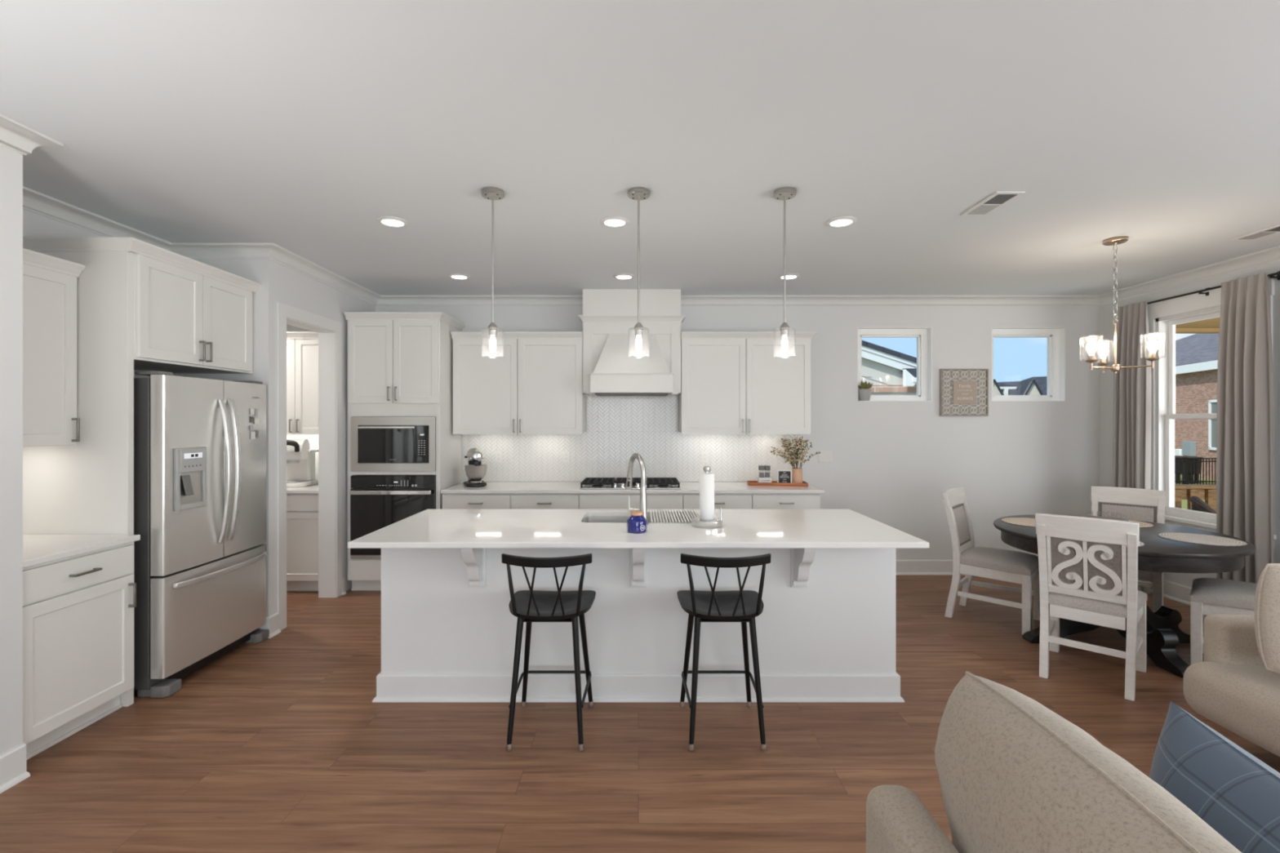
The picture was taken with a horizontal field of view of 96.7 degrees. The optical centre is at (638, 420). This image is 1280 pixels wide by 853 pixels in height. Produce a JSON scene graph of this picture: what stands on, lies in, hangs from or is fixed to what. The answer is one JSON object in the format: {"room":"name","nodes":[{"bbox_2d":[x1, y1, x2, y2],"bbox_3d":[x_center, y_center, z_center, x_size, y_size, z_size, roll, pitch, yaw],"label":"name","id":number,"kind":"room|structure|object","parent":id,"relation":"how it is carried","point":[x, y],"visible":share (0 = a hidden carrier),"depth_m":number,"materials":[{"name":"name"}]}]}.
{"room":"open-plan kitchen","nodes":[
{"label":"open-plan kitchen","id":0,"kind":"room"},
{"bbox_2d":[0,145,22,755],"bbox_3d":[-2.965,0.145,-1.035,0.670,2.743,6.930,0,0,0],"label":"wall","id":1,"kind":"structure","parent":0,"point":[11,161],"depth_m":2.38,"materials":[{"name":"white paint"}]},
{"bbox_2d":[0,742,30,793],"bbox_3d":[-2.614,1.447,-1.035,0.032,0.140,6.930,0,0,0],"label":"baseboard","id":2,"kind":"structure","parent":1,"relation":"attached to","point":[13,762],"depth_m":2.38,"materials":[{"name":"white paint"}]},
{"bbox_2d":[0,113,582,306],"bbox_3d":[-2.710,-1.181,0.796,2.421,0.088,10.351,0,0,11],"label":"trim","id":3,"kind":"structure","parent":1,"relation":"attached to","point":[20,138],"depth_m":3.96,"materials":[{"name":"white paint"}]},
{"bbox_2d":[22,208,150,377],"bbox_3d":[-3.370,0.145,3.150,0.140,2.743,1.700,0,0,0],"label":"wall","id":4,"kind":"structure","parent":0,"point":[34,225],"depth_m":3.18,"materials":[{"name":"white paint"}]},
{"bbox_2d":[22,248,85,446],"bbox_3d":[-3.114,-0.349,2.724,0.368,0.948,0.583,0,0,0],"label":"upper cabinet","id":5,"kind":"object","parent":4,"relation":"attached to","point":[50,418],"visible":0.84,"depth_m":2.87,"materials":[{"name":"white paint"}]},
{"bbox_2d":[173,259,375,629],"bbox_3d":[-3.600,0.145,4.817,2.000,2.743,1.634,0,0,0],"label":"wall","id":6,"kind":"structure","parent":0,"point":[280,283],"depth_m":4.07,"materials":[{"name":"white paint"}]},
{"bbox_2d":[260,612,280,638],"bbox_3d":[-2.609,1.447,4.029,0.082,0.140,0.121,0,0,0],"label":"baseboard","id":7,"kind":"structure","parent":6,"relation":"attached to","point":[273,621],"depth_m":4.02,"materials":[{"name":"white paint"}]},
{"bbox_2d":[276,302,342,630],"bbox_3d":[-2.665,0.332,4.526,0.158,2.370,0.868,0,0,0],"label":"trim","id":8,"kind":"structure","parent":6,"relation":"attached to","point":[330,331],"depth_m":4.88,"materials":[{"name":"white paint"}]},
{"bbox_2d":[0,0,1279,295],"bbox_3d":[0.060,-1.301,0.562,9.320,0.150,10.424,0,0,0],"label":"ceiling","id":9,"kind":"structure","parent":0,"point":[295,126],"depth_m":2.46,"materials":[{"name":"white paint"}]},
{"bbox_2d":[376,216,408,227],"bbox_3d":[-1.509,-1.220,3.494,0.184,0.011,0.184,0,0,0],"label":"recessed light","id":10,"kind":"object","parent":9,"relation":"in","point":[390,221],"visible":1,"depth_m":3.47,"materials":[{"name":"white paint"}]},
{"bbox_2d":[448,273,470,279],"bbox_3d":[-1.517,-1.220,4.816,0.184,0.011,0.184,0,0,0],"label":"recessed light","id":11,"kind":"object","parent":9,"relation":"in","point":[455,276],"visible":1,"depth_m":4.79,"materials":[{"name":"white plastic"}]},
{"bbox_2d":[480,186,504,358],"bbox_3d":[-0.778,-0.784,3.040,0.120,0.884,0.120,0,0,0],"label":"pendant light","id":12,"kind":"object","parent":9,"relation":"hanging from","point":[491,193],"visible":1,"depth_m":3.04,"materials":[{"name":"silver metal"}]},
{"bbox_2d":[488,322,497,336],"bbox_3d":[-0.778,-0.491,3.040,0.052,0.070,0.052,0,0,0],"label":"socket","id":13,"kind":"object","parent":12,"relation":"attached to","point":[492,328],"depth_m":3.02,"materials":[{"name":"silver metal"}]},
{"bbox_2d":[600,216,629,227],"bbox_3d":[-0.145,-1.220,3.494,0.184,0.011,0.184,0,0,0],"label":"recessed light","id":14,"kind":"object","parent":9,"relation":"in","point":[610,221],"visible":1,"depth_m":3.47,"materials":[{"name":"white plastic"}]},
{"bbox_2d":[613,273,635,279],"bbox_3d":[-0.122,-1.220,4.816,0.184,0.011,0.184,0,0,0],"label":"recessed light","id":15,"kind":"object","parent":9,"relation":"in","point":[620,276],"visible":1,"depth_m":4.79,"materials":[{"name":"white plastic"}]},
{"bbox_2d":[627,186,649,358],"bbox_3d":[0.002,-0.784,3.040,0.120,0.884,0.120,0,0,0],"label":"pendant light","id":16,"kind":"object","parent":9,"relation":"hanging from","point":[638,193],"visible":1,"depth_m":3.04,"materials":[{"name":"white metal"}]},
{"bbox_2d":[634,322,643,336],"bbox_3d":[0.002,-0.491,3.040,0.052,0.070,0.052,0,0,0],"label":"socket","id":17,"kind":"object","parent":16,"relation":"attached to","point":[638,328],"depth_m":3.02,"materials":[{"name":"silver metal"}]},
{"bbox_2d":[773,186,796,358],"bbox_3d":[0.782,-0.784,3.040,0.120,0.884,0.120,0,0,0],"label":"pendant light","id":18,"kind":"object","parent":9,"relation":"hanging from","point":[784,193],"visible":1,"depth_m":3.04,"materials":[{"name":"white metal"}]},
{"bbox_2d":[779,322,789,336],"bbox_3d":[0.782,-0.491,3.040,0.052,0.070,0.052,0,0,0],"label":"socket","id":19,"kind":"object","parent":18,"relation":"attached to","point":[784,328],"depth_m":3.02,"materials":[{"name":"silver metal"}]},
{"bbox_2d":[777,273,799,279],"bbox_3d":[1.273,-1.220,4.816,0.184,0.011,0.184,0,0,0],"label":"recessed light","id":20,"kind":"object","parent":9,"relation":"in","point":[788,276],"visible":0.88,"depth_m":4.79,"materials":[{"name":"white plastic"}]},
{"bbox_2d":[825,216,857,227],"bbox_3d":[1.246,-1.220,3.494,0.184,0.011,0.184,0,0,0],"label":"recessed light","id":21,"kind":"object","parent":9,"relation":"in","point":[842,221],"visible":1,"depth_m":3.47,"materials":[{"name":"white plastic"}]},
{"bbox_2d":[960,191,1025,215],"bbox_3d":[1.990,-1.221,3.207,0.154,0.008,0.340,0,0,0],"label":"ceiling vent","id":22,"kind":"object","parent":9,"relation":"in","point":[997,200],"visible":1,"depth_m":3.19,"materials":[{"name":"white metal"}]},
{"bbox_2d":[1080,236,1165,373],"bbox_3d":[3.188,-0.772,3.857,0.433,0.906,0.448,0,0,0],"label":"chandelier","id":23,"kind":"object","parent":9,"relation":"hanging from","point":[1153,344],"visible":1,"depth_m":3.82,"materials":[{"name":"silver metal"}]},
{"bbox_2d":[1085,355,1097,363],"bbox_3d":[3.033,-0.413,3.807,0.068,0.050,0.068,0,0,0],"label":"socket","id":24,"kind":"object","parent":23,"relation":"attached to","point":[1091,358],"depth_m":3.79,"materials":[{"name":"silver metal"}]},
{"bbox_2d":[1097,358,1109,366],"bbox_3d":[3.285,-0.413,4.019,0.068,0.050,0.068,0,0,0],"label":"socket","id":25,"kind":"object","parent":23,"relation":"attached to","point":[1103,362],"depth_m":4.00,"materials":[{"name":"silver metal"}]},
{"bbox_2d":[1146,353,1159,361],"bbox_3d":[3.342,-0.413,3.694,0.068,0.050,0.068,0,0,0],"label":"socket","id":26,"kind":"object","parent":23,"relation":"attached to","point":[1152,357],"depth_m":3.68,"materials":[{"name":"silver metal"}]},
{"bbox_2d":[1231,224,1279,240],"bbox_3d":[4.075,-1.221,3.670,0.154,0.008,0.340,0,0,0],"label":"ceiling vent","id":27,"kind":"object","parent":9,"relation":"in","point":[1274,229],"visible":1,"depth_m":3.72,"materials":[{"name":"white metal"}]},
{"bbox_2d":[0,574,1279,852],"bbox_3d":[0.060,1.577,0.562,9.320,0.120,10.424,0,0,0],"label":"floor","id":28,"kind":"structure","parent":0,"point":[280,743],"depth_m":2.61,"materials":[{"name":"brown wood"}]},
{"bbox_2d":[22,542,136,759],"bbox_3d":[-2.955,1.075,2.724,0.674,0.884,0.583,0,0,0],"label":"base cabinet","id":29,"kind":"object","parent":28,"relation":"on","point":[78,610],"visible":0.88,"depth_m":2.69,"materials":[{"name":"white paint"}]},
{"bbox_2d":[22,534,140,568],"bbox_3d":[-2.969,0.617,2.724,0.658,0.030,0.584,0,0,0],"label":"countertop","id":30,"kind":"structure","parent":29,"relation":"on","point":[37,549],"depth_m":2.78,"materials":[{"name":"white stone"}]},
{"bbox_2d":[22,237,261,706],"bbox_3d":[-2.974,0.278,3.488,0.648,2.478,1.022,0,0,0],"label":"tall cabinet","id":31,"kind":"object","parent":28,"relation":"on","point":[141,305],"visible":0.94,"depth_m":3.02,"materials":[{"name":"white paint"}]},
{"bbox_2d":[133,371,269,697],"bbox_3d":[-2.898,0.622,3.544,0.768,1.789,0.868,0,0,0],"label":"refrigerator","id":32,"kind":"object","parent":28,"relation":"on","point":[200,477],"visible":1,"depth_m":3.31,"materials":[{"name":"grey metal"}]},
{"bbox_2d":[286,493,318,591],"bbox_3d":[-3.274,1.075,5.292,1.052,0.884,0.682,0,0,0],"label":"base cabinet","id":33,"kind":"object","parent":28,"relation":"on","point":[302,508],"visible":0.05,"depth_m":4.99,"materials":[{"name":"white paint"}]},
{"bbox_2d":[286,481,318,493],"bbox_3d":[-3.273,0.617,5.294,1.054,0.030,0.678,0,0,0],"label":"countertop","id":34,"kind":"structure","parent":33,"relation":"on","point":[313,488],"depth_m":5.00,"materials":[{"name":"white stone"}]},
{"bbox_2d":[286,439,318,487],"bbox_3d":[-3.153,0.385,5.279,0.318,0.433,0.351,0,0,-8],"label":"coffee maker","id":35,"kind":"object","parent":34,"relation":"on","point":[300,460],"visible":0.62,"depth_m":5.29,"materials":[{"name":"white plastic"}]},
{"bbox_2d":[286,480,303,483],"bbox_3d":[-3.172,0.556,5.211,0.140,0.009,0.140,0,0,-8],"label":"drip tray","id":36,"kind":"object","parent":35,"relation":"on","point":[287,481],"depth_m":5.20,"materials":[{"name":"grey plastic"}]},
{"bbox_2d":[343,311,465,590],"bbox_3d":[-2.139,0.284,5.296,0.856,2.466,0.672,0,0,0],"label":"tall cabinet","id":37,"kind":"object","parent":28,"relation":"on","point":[400,363],"visible":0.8,"depth_m":5.01,"materials":[{"name":"white paint"}]},
{"bbox_2d":[350,475,435,558],"bbox_3d":[-2.159,0.847,5.235,0.740,0.727,0.570,0,0,0],"label":"wall oven","id":38,"kind":"object","parent":37,"relation":"in","point":[377,502],"visible":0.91,"depth_m":5.00,"materials":[{"name":"grey"}]},
{"bbox_2d":[351,416,435,471],"bbox_3d":[-2.159,0.203,5.212,0.744,0.480,0.456,0,0,0],"label":"microwave","id":39,"kind":"object","parent":37,"relation":"in","point":[378,443],"visible":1,"depth_m":5.00,"materials":[{"name":"grey metal"}]},
{"bbox_2d":[442,493,579,509],"bbox_3d":[-1.121,1.075,5.292,1.202,0.884,0.682,0,0,0],"label":"base cabinet","id":40,"kind":"object","parent":28,"relation":"on","point":[450,500],"visible":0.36,"depth_m":4.99,"materials":[{"name":"white paint"}]},
{"bbox_2d":[501,553,595,751],"bbox_3d":[-0.430,1.069,2.812,0.424,0.894,0.441,0,0,0],"label":"bar stool","id":41,"kind":"object","parent":28,"relation":"on","point":[531,606],"visible":1,"depth_m":2.67,"materials":[{"name":"black"}]},
{"bbox_2d":[579,493,683,509],"bbox_3d":[-0.064,1.075,5.292,0.911,0.884,0.682,0,0,0],"label":"base cabinet","id":42,"kind":"object","parent":28,"relation":"on","point":[587,500],"visible":0.06,"depth_m":4.99,"materials":[{"name":"white paint"}]},
{"bbox_2d":[372,548,904,702],"bbox_3d":[0.000,1.075,3.393,2.872,0.884,1.003,0,0,0],"label":"kitchen island","id":43,"kind":"object","parent":28,"relation":"on","point":[825,628],"visible":0.76,"depth_m":3.10,"materials":[{"name":"white paint"}]},
{"bbox_2d":[347,509,928,548],"bbox_3d":[0.000,0.617,3.353,2.886,0.030,1.068,0,0,0],"label":"island countertop","id":44,"kind":"structure","parent":43,"relation":"on","point":[428,528],"depth_m":3.09,"materials":[{"name":"white stone"}]},
{"bbox_2d":[625,453,648,524],"bbox_3d":[-0.040,0.397,3.396,0.110,0.409,0.260,0,0,-27],"label":"kitchen faucet","id":45,"kind":"object","parent":44,"relation":"on","point":[642,507],"visible":0.94,"depth_m":3.31,"materials":[{"name":"silver metal"}]},
{"bbox_2d":[626,511,647,533],"bbox_3d":[-0.008,0.548,3.094,0.112,0.108,0.108,0,0,0],"label":"candle jar","id":46,"kind":"object","parent":44,"relation":"on","point":[637,522],"visible":1,"depth_m":3.06,"materials":[{"name":"blue glass"}]},
{"bbox_2d":[582,516,693,522],"bbox_3d":[0.020,0.731,3.562,0.746,0.195,0.411,0,0,0],"label":"sink","id":47,"kind":"object","parent":44,"relation":"in","point":[588,519],"visible":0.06,"depth_m":3.76,"materials":[{"name":"silver metal"}]},
{"bbox_2d":[648,509,698,523],"bbox_3d":[0.225,0.596,3.563,0.304,0.011,0.444,0,0,0],"label":"drying rack","id":48,"kind":"object","parent":44,"relation":"on","point":[650,511],"visible":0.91,"depth_m":3.53,"materials":[{"name":"silver metal"}]},
{"bbox_2d":[691,466,722,528],"bbox_3d":[0.395,0.431,3.275,0.180,0.342,0.180,0,0,0],"label":"paper towel holder","id":49,"kind":"object","parent":44,"relation":"on","point":[717,522],"visible":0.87,"depth_m":3.21,"materials":[{"name":"silver metal"}]},
{"bbox_2d":[699,472,714,519],"bbox_3d":[0.395,0.433,3.275,0.085,0.262,0.085,0,0,0],"label":"paper towel roll","id":50,"kind":"object","parent":49,"relation":"on","point":[706,480],"visible":0.99,"depth_m":3.24,"materials":[{"name":"white paper"}]},
{"bbox_2d":[676,553,770,751],"bbox_3d":[0.410,1.069,2.812,0.424,0.894,0.441,0,0,0],"label":"bar stool","id":51,"kind":"object","parent":28,"relation":"on","point":[741,606],"visible":1,"depth_m":2.67,"materials":[{"name":"black"}]},
{"bbox_2d":[683,493,820,509],"bbox_3d":[0.995,1.075,5.292,1.206,0.884,0.682,0,0,0],"label":"base cabinet","id":52,"kind":"object","parent":28,"relation":"on","point":[691,500],"visible":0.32,"depth_m":4.99,"materials":[{"name":"white paint"}]},
{"bbox_2d":[440,481,824,493],"bbox_3d":[-0.050,0.617,5.291,3.344,0.030,0.672,0,0,0],"label":"countertop","id":53,"kind":"structure","parent":52,"relation":"on","point":[491,486],"depth_m":5.06,"materials":[{"name":"white stone"}]},
{"bbox_2d":[463,448,487,487],"bbox_3d":[-1.529,0.429,5.324,0.208,0.345,0.329,0,0,-24],"label":"stand mixer","id":54,"kind":"object","parent":53,"relation":"on","point":[475,471],"visible":1,"depth_m":5.21,"materials":[{"name":"silver plastic"}]},
{"bbox_2d":[464,464,487,483],"bbox_3d":[-1.504,0.491,5.269,0.208,0.164,0.208,0,0,-24],"label":"mixing bowl","id":55,"kind":"object","parent":54,"relation":"on","point":[475,473],"depth_m":5.20,"materials":[{"name":"silver metal"}]},
{"bbox_2d":[579,477,680,488],"bbox_3d":[-0.072,0.575,5.255,0.892,0.054,0.510,0,0,0],"label":"gas cooktop","id":56,"kind":"object","parent":53,"relation":"in","point":[588,482],"visible":0.84,"depth_m":5.13,"materials":[{"name":"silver metal"}]},
{"bbox_2d":[746,480,808,486],"bbox_3d":[1.300,0.587,5.335,0.540,0.030,0.170,0,0,6],"label":"serving tray","id":57,"kind":"object","parent":53,"relation":"on","point":[748,482],"visible":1,"depth_m":5.26,"materials":[{"name":"red wood"}]},
{"bbox_2d":[757,476,771,482],"bbox_3d":[1.187,0.560,5.351,0.120,0.058,0.061,0,0,0],"label":"stand","id":58,"kind":"object","parent":57,"relation":"on","point":[764,479],"visible":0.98,"depth_m":5.32,"materials":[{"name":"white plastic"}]},
{"bbox_2d":[758,465,764,477],"bbox_3d":[1.158,0.476,5.352,0.048,0.110,0.048,0,0,0],"label":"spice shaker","id":59,"kind":"object","parent":58,"relation":"on","point":[760,467],"visible":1,"depth_m":5.33,"materials":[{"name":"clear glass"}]},
{"bbox_2d":[777,470,791,483],"bbox_3d":[1.362,0.523,5.301,0.132,0.132,0.022,0,0,8],"label":"framed sign","id":60,"kind":"object","parent":57,"relation":"on","point":[783,476],"visible":1,"depth_m":5.30,"materials":[{"name":"white plastic"}]},
{"bbox_2d":[770,436,821,483],"bbox_3d":[1.471,0.365,5.326,0.468,0.449,0.218,0,0,0],"label":"vase","id":61,"kind":"object","parent":57,"relation":"on","point":[797,473],"visible":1,"depth_m":5.29,"materials":[{"name":"ceramic"}]},
{"bbox_2d":[866,785,959,852],"bbox_3d":[0.965,1.159,0.135,0.930,0.714,2.300,0,0,0],"label":"sofa","id":62,"kind":"object","parent":28,"relation":"on","point":[897,821],"visible":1,"depth_m":1.16,"materials":[{"name":"fabric"}]},
{"bbox_2d":[934,671,1242,852],"bbox_3d":[0.759,0.814,0.912,0.334,0.531,0.861,0,0,5],"label":"cushion","id":63,"kind":"object","parent":62,"relation":"on","point":[1015,775],"visible":1,"depth_m":0.94,"materials":[{"name":"fabric"}]},
{"bbox_2d":[1149,701,1279,852],"bbox_3d":[1.124,0.877,0.990,0.298,0.535,0.560,0,0,14],"label":"throw pillow","id":64,"kind":"object","parent":62,"relation":"on","point":[1235,793],"visible":0.72,"depth_m":1.06,"materials":[{"name":"blue fabric"}]},
{"bbox_2d":[942,487,1039,634],"bbox_3d":[2.714,1.031,4.380,0.592,0.972,0.488,0,0,44],"label":"dining chair","id":65,"kind":"object","parent":28,"relation":"on","point":[1005,565],"visible":1,"depth_m":4.33,"materials":[{"name":"white wood"}]},
{"bbox_2d":[1035,513,1146,701],"bbox_3d":[2.714,1.031,3.416,0.488,0.972,0.592,0,0,44],"label":"dining chair","id":66,"kind":"object","parent":28,"relation":"on","point":[1082,561],"visible":1,"depth_m":3.25,"materials":[{"name":"white wood"}]},
{"bbox_2d":[993,515,1256,678],"bbox_3d":[3.250,1.136,3.920,1.364,0.759,1.364,0,0,0],"label":"dining table","id":67,"kind":"object","parent":28,"relation":"on","point":[1158,553],"visible":0.37,"depth_m":3.50,"materials":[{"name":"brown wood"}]},
{"bbox_2d":[1001,517,1035,527],"bbox_3d":[2.935,0.753,4.225,0.407,0.006,0.409,0,0,0],"label":"placemat","id":68,"kind":"object","parent":67,"relation":"on","point":[1026,522],"visible":0.64,"depth_m":4.26,"materials":[{"name":"wicker"}]},
{"bbox_2d":[1080,511,1128,521],"bbox_3d":[3.250,0.696,3.970,0.260,0.120,0.060,0,0,38],"label":"word sign","id":69,"kind":"object","parent":67,"relation":"on","point":[1086,516],"visible":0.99,"depth_m":3.96,"materials":[{"name":"grey wood"}]},
{"bbox_2d":[1128,520,1153,528],"bbox_3d":[3.560,0.753,4.230,0.407,0.006,0.409,0,0,0],"label":"placemat","id":70,"kind":"object","parent":67,"relation":"on","point":[1142,524],"visible":0.2,"depth_m":4.12,"materials":[{"name":"wicker"}]},
{"bbox_2d":[1158,532,1247,546],"bbox_3d":[3.595,0.753,3.635,0.407,0.006,0.409,0,0,0],"label":"placemat","id":71,"kind":"object","parent":67,"relation":"on","point":[1201,539],"visible":1,"depth_m":3.61,"materials":[{"name":"beige fabric"}]},
{"bbox_2d":[1090,486,1166,613],"bbox_3d":[3.796,1.031,4.450,0.592,0.972,0.488,0,0,-44],"label":"dining chair","id":72,"kind":"object","parent":28,"relation":"on","point":[1133,504],"visible":0.34,"depth_m":4.55,"materials":[{"name":"white wood"}]},
{"bbox_2d":[1190,577,1257,665],"bbox_3d":[3.720,1.031,3.399,0.488,0.972,0.592,0,0,-44],"label":"dining chair","id":73,"kind":"object","parent":28,"relation":"on","point":[1208,596],"visible":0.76,"depth_m":3.41,"materials":[{"name":"white wood"}]},
{"bbox_2d":[1183,613,1279,756],"bbox_3d":[3.018,1.127,1.662,1.045,0.780,2.004,0,0,0],"label":"sofa","id":74,"kind":"object","parent":28,"relation":"on","point":[1233,688],"visible":0.97,"depth_m":2.48,"materials":[{"name":"fabric"}]},
{"bbox_2d":[1183,661,1279,756],"bbox_3d":[2.888,1.220,2.232,0.785,0.255,0.864,0,0,0],"label":"seat cushion","id":75,"kind":"object","parent":74,"relation":"on","point":[1242,698],"depth_m":2.41,"materials":[{"name":"fabric"}]},
{"bbox_2d":[1253,563,1279,673],"bbox_3d":[2.851,0.829,2.273,0.597,0.480,0.285,0,0,20],"label":"cushion","id":76,"kind":"object","parent":74,"relation":"on","point":[1267,597],"visible":1,"depth_m":2.33,"materials":[{"name":"fabric"}]},
{"bbox_2d":[286,306,1099,559],"bbox_3d":[0.058,0.145,5.704,9.015,2.743,0.140,0,0,0],"label":"wall","id":77,"kind":"structure","parent":0,"point":[892,464],"depth_m":5.63,"materials":[{"name":"white paint"}]},
{"bbox_2d":[286,331,318,434],"bbox_3d":[-3.275,-0.349,5.439,1.050,0.948,0.388,0,0,0],"label":"upper cabinet","id":78,"kind":"object","parent":77,"relation":"attached to","point":[302,347],"visible":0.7,"depth_m":5.29,"materials":[{"name":"white paint"}]},
{"bbox_2d":[450,331,586,434],"bbox_3d":[-1.124,-0.349,5.439,1.210,0.948,0.388,0,0,0],"label":"upper cabinet","id":79,"kind":"object","parent":77,"relation":"attached to","point":[536,387],"visible":0.99,"depth_m":5.29,"materials":[{"name":"white paint"}]},
{"bbox_2d":[462,394,800,481],"bbox_3d":[-0.065,0.156,5.627,3.341,0.890,0.012,0,0,0],"label":"backsplash","id":80,"kind":"structure","parent":77,"relation":"attached to","point":[618,428],"depth_m":5.62,"materials":[{"name":"grey tile"}]},
{"bbox_2d":[495,451,502,462],"bbox_3d":[-1.378,0.356,5.617,0.070,0.116,0.010,0,0,0],"label":"wall outlet","id":81,"kind":"object","parent":80,"relation":"attached to","point":[498,454],"visible":1,"depth_m":5.61,"materials":[{"name":"white plastic"}]},
{"bbox_2d":[577,288,685,395],"bbox_3d":[-0.060,-0.732,5.347,0.997,0.987,0.550,0,0,0],"label":"range hood","id":82,"kind":"object","parent":77,"relation":"attached to","point":[606,318],"visible":1,"depth_m":5.29,"materials":[{"name":"white paint"}]},
{"bbox_2d":[678,331,817,434],"bbox_3d":[1.022,-0.349,5.439,1.248,0.948,0.388,0,0,0],"label":"upper cabinet","id":83,"kind":"object","parent":77,"relation":"attached to","point":[732,382],"visible":0.98,"depth_m":5.29,"materials":[{"name":"white paint"}]},
{"bbox_2d":[857,327,931,401],"bbox_3d":[2.537,-0.561,5.703,0.732,0.732,0.142,0,0,0],"label":"window","id":84,"kind":"structure","parent":77,"relation":"in","point":[923,335],"depth_m":5.71,"materials":[{"name":"white paint"}]},
{"bbox_2d":[857,380,873,400],"bbox_3d":[2.257,-0.303,5.641,0.159,0.207,0.179,0,0,0],"label":"potted plant","id":85,"kind":"object","parent":84,"relation":"on","point":[864,394],"visible":0.99,"depth_m":5.60,"materials":[{"name":"green plant"}]},
{"bbox_2d":[939,368,988,416],"bbox_3d":[3.215,-0.281,5.616,0.466,0.466,0.034,0,0,0],"label":"wall sign","id":86,"kind":"object","parent":77,"relation":"attached to","point":[962,392],"visible":1,"depth_m":5.61,"materials":[{"name":"grey"}]},
{"bbox_2d":[991,327,1065,401],"bbox_3d":[3.862,-0.561,5.703,0.728,0.732,0.142,0,0,0],"label":"window","id":87,"kind":"structure","parent":77,"relation":"in","point":[1055,336],"depth_m":5.71,"materials":[{"name":"white paint"}]},
{"bbox_2d":[1099,261,1279,587],"bbox_3d":[4.635,0.145,0.637,0.140,2.743,10.274,0,0,0],"label":"wall","id":88,"kind":"structure","parent":0,"point":[1106,313],"depth_m":4.79,"materials":[{"name":"white paint"}]},
{"bbox_2d":[680,245,1279,306],"bbox_3d":[2.482,-1.181,0.567,4.167,0.088,10.134,0,0,0],"label":"trim","id":89,"kind":"structure","parent":88,"relation":"attached to","point":[1272,255],"depth_m":5.58,"materials":[{"name":"white paint"}]},
{"bbox_2d":[895,560,1191,605],"bbox_3d":[3.098,1.447,0.567,2.935,0.140,10.134,0,0,0],"label":"baseboard","id":90,"kind":"structure","parent":88,"relation":"attached to","point":[1171,590],"depth_m":5.62,"materials":[{"name":"white paint"}]},
{"bbox_2d":[1146,275,1276,539],"bbox_3d":[4.612,-0.056,4.600,0.185,1.985,1.070,0,0,0],"label":"window","id":91,"kind":"structure","parent":88,"relation":"in","point":[1196,307],"depth_m":4.95,"materials":[{"name":"white paint"}]},
{"bbox_2d":[1146,271,1279,304],"bbox_3d":[4.518,-1.030,4.630,0.092,0.060,1.380,0,0,0],"label":"curtain rod","id":92,"kind":"object","parent":88,"relation":"attached to","point":[1277,273],"visible":0.62,"depth_m":4.53,"materials":[{"name":"black metal"}]},
{"bbox_2d":[1112,300,1151,593],"bbox_3d":[4.425,0.227,5.103,0.112,2.551,0.320,0,0,0],"label":"curtain","id":93,"kind":"object","parent":92,"relation":"hanging from","point":[1132,387],"visible":0.65,"depth_m":5.05,"materials":[{"name":"grey fabric"}]},
{"bbox_2d":[1216,271,1274,583],"bbox_3d":[4.427,0.227,4.160,0.106,2.551,0.354,0,0,0],"label":"curtain","id":94,"kind":"object","parent":92,"relation":"hanging from","point":[1245,369],"visible":0.74,"depth_m":4.10,"materials":[{"name":"grey fabric"}]},
{"bbox_2d":[1175,316,1220,333],"bbox_3d":[6.555,-0.981,3.810,3.690,0.205,3.820,0,0,0],"label":"ceiling","id":95,"kind":"structure","parent":0,"point":[1211,326],"depth_m":5.57,"materials":[{"name":"beige wood"}]},
{"bbox_3d":[6.555,1.647,3.350,3.690,0.060,4.700,0,0,0],"label":"floor","id":96,"kind":"structure","parent":0,"visible":0},
{"bbox_2d":[1174,484,1216,511],"bbox_3d":[6.450,1.125,5.620,3.400,0.985,0.180,0,0,0],"label":"deck railing","id":97,"kind":"object","parent":96,"relation":"on","point":[1207,492],"visible":0.09,"depth_m":5.54,"materials":[{"name":"brown wood"}]},
{"bbox_2d":[1190,496,1216,514],"bbox_3d":[5.329,1.152,5.044,0.672,0.927,0.670,0,0,-8],"label":"patio chair","id":98,"kind":"object","parent":96,"relation":"on","point":[1197,504],"visible":0.17,"depth_m":5.09,"materials":[{"name":"brown wicker"}]},
{"label":"outside","id":99,"kind":"structure","parent":0,"visible":0},
{"bbox_2d":[1174,474,1216,509],"bbox_3d":[15.000,2.917,50.000,150.000,0.200,160.000,0,0,0],"label":"ground","id":100,"kind":"structure","parent":99,"point":[1184,502],"depth_m":20.27,"materials":[{"name":"green plant"}]},
{"bbox_2d":[862,340,916,395],"bbox_3d":[3.980,-0.029,14.030,3.175,4.017,7.340,0,0,0],"label":"house","id":101,"kind":"structure","parent":100,"relation":"on","point":[891,372],"depth_m":10.58,"materials":[{"name":"grey"}]},
{"bbox_2d":[993,376,1046,395],"bbox_3d":[24.096,-0.115,36.943,9.744,5.863,6.115,0,0,0],"label":"house","id":102,"kind":"structure","parent":100,"relation":"on","point":[1033,385],"depth_m":34.59,"materials":[{"name":"grey"}]},
{"bbox_2d":[1174,455,1203,484],"bbox_3d":[24.850,2.207,26.200,1.680,1.220,1.680,0,0,0],"label":"tub","id":103,"kind":"object","parent":100,"relation":"on","point":[1175,456],"visible":0.34,"depth_m":25.56,"materials":[{"name":"black plastic"}]},
{"bbox_2d":[1174,457,1216,484],"bbox_3d":[23.970,2.202,24.900,3.660,1.230,0.120,0,0,0],"label":"fence","id":104,"kind":"object","parent":100,"relation":"on","point":[1185,461],"visible":0.35,"depth_m":24.89,"materials":[{"name":"black metal"}]},
{"bbox_2d":[1174,333,1218,480],"bbox_3d":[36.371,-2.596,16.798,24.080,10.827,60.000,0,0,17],"label":"brick house","id":105,"kind":"structure","parent":100,"relation":"on","point":[1196,354],"depth_m":28.53,"materials":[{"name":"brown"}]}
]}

